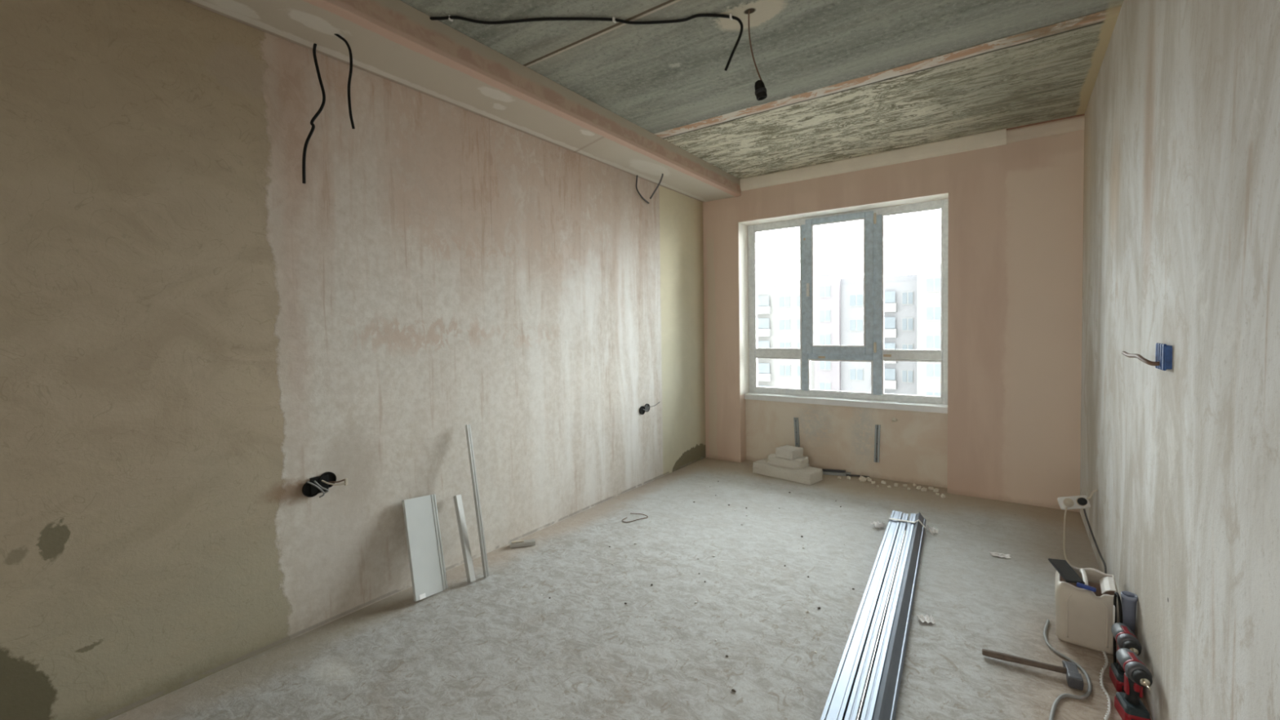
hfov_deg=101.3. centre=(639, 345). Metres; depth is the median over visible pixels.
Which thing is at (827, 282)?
apartment building
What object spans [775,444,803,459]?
concrete block
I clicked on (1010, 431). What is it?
wall
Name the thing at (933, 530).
scrap
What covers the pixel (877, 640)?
bead
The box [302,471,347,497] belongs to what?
box
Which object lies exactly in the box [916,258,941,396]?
apartment building
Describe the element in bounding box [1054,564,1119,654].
canister
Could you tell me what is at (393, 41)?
ceiling beam
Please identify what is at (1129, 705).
cordless drill
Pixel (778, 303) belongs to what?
apartment building
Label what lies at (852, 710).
metal profile
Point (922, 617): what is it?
scrap
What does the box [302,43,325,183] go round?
hanging cable
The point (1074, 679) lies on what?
hammer
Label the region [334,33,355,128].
hanging cable
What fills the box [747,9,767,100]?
holder
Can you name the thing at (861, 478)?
crumb
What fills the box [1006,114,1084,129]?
trim
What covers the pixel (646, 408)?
box
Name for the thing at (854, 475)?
rod
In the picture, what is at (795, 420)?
metal bracket
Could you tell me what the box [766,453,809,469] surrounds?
concrete block
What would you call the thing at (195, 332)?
wall
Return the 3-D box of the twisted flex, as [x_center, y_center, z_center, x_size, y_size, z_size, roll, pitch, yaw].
[1.598,1.220,1.801,0.031,0.012,0.707,1,2,41]
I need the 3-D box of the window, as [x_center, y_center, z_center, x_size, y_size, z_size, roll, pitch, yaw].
[1.783,-0.348,4.698,1.733,1.651,0.120,0,2,35]
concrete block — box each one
[752,457,822,484]
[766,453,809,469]
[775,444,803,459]
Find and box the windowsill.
[744,392,947,413]
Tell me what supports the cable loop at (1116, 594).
on the floor
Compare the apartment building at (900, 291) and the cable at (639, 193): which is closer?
the cable at (639, 193)
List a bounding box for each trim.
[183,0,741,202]
[739,128,1006,191]
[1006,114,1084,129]
[1006,117,1084,142]
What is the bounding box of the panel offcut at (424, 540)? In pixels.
[401,493,448,601]
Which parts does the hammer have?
handle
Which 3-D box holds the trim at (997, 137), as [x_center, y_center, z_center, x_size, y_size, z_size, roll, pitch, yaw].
[1.786,-1.502,4.352,2.056,0.107,0.030,0,2,35]
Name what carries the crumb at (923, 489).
on the floor
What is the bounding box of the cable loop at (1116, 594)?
[1112,591,1122,662]
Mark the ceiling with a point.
(842, 79)
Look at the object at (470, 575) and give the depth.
2.79 m
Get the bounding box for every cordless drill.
[1109,622,1142,693]
[1114,648,1152,719]
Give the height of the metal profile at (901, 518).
0.026 m
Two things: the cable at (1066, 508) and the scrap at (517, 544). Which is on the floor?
the scrap at (517, 544)
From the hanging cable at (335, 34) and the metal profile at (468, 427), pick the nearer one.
the hanging cable at (335, 34)
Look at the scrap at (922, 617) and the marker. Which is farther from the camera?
the scrap at (922, 617)
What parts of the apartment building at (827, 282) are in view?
pane, pane, pane, pane, pane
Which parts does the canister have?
handle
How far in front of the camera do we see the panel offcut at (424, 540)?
2.64 m
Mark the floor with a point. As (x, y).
(492, 646)
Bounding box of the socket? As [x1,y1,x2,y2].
[1057,488,1097,510]
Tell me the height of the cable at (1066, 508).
0.284 m
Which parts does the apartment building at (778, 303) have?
pane, pane, pane, pane, pane, pane, pane, pane, pane, pane, pane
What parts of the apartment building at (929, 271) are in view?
pane, pane, pane, pane, pane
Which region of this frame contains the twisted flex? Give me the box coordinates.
[1099,650,1111,719]
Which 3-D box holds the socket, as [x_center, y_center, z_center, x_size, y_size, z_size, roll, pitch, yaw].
[2.433,0.855,2.912,0.170,0.140,0.081,0,2,18]
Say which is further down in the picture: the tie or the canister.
the canister
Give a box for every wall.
[0,0,705,719]
[702,115,1084,512]
[1080,0,1279,719]
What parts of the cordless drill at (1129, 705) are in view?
panel, panel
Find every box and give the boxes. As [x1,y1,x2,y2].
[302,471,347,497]
[639,401,660,414]
[1121,342,1172,370]
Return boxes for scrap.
[510,538,535,548]
[871,520,886,527]
[915,613,936,623]
[926,526,938,533]
[988,551,1011,558]
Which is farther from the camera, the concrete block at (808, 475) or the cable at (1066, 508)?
the concrete block at (808, 475)
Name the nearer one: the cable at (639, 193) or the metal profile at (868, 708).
the metal profile at (868, 708)
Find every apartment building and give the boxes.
[756,280,814,389]
[813,268,862,391]
[840,274,917,395]
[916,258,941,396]
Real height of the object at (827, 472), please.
0.042 m
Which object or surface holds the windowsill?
attached to the wall at (1010, 431)
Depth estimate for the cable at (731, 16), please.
2.33 m
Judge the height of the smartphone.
0.045 m
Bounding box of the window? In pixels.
[747,198,948,404]
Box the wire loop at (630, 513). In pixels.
[622,512,648,522]
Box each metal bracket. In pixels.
[793,417,799,447]
[874,424,880,462]
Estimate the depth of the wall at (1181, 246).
1.40 m
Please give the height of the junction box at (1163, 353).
0.080 m
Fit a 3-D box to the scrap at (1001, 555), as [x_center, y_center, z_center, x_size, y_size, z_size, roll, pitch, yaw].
[2.023,1.179,2.946,0.100,0.013,0.056,0,2,24]
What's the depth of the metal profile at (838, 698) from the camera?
2.13 m
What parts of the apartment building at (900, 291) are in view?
pane, pane, pane, pane, pane, pane, pane, pane, pane, pane, pane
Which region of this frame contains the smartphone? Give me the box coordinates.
[1048,558,1084,584]
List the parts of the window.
handle, sash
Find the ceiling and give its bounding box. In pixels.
[400,0,1123,179]
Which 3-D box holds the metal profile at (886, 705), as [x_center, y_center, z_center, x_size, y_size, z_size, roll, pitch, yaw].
[1.022,1.188,2.081,0.058,0.062,3.209,0,2,31]
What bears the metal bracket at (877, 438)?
attached to the wall at (1010, 431)
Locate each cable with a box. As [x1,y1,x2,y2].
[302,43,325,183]
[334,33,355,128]
[429,13,743,71]
[635,175,648,204]
[649,173,663,199]
[1043,619,1092,719]
[1063,506,1071,564]
[1083,508,1106,573]
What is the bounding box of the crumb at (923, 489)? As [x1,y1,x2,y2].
[920,487,927,491]
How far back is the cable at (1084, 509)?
2.69 m
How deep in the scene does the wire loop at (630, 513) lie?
3.59 m
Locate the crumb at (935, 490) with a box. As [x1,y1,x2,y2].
[933,488,938,492]
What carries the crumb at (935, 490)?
on the floor
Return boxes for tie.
[888,517,933,535]
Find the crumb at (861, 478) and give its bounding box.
[858,475,866,481]
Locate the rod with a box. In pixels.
[845,474,869,477]
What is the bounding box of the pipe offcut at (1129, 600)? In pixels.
[1117,591,1137,663]
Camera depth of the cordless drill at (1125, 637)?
1.85 m
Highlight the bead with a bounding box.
[854,530,905,719]
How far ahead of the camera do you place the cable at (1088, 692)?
1.87 m
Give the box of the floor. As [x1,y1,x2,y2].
[108,457,1152,719]
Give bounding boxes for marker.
[1076,582,1096,591]
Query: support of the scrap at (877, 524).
on the floor
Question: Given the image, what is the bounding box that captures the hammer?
[982,648,1083,690]
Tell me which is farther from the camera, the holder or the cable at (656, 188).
the cable at (656, 188)
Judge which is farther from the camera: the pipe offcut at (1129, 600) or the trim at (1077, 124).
the trim at (1077, 124)

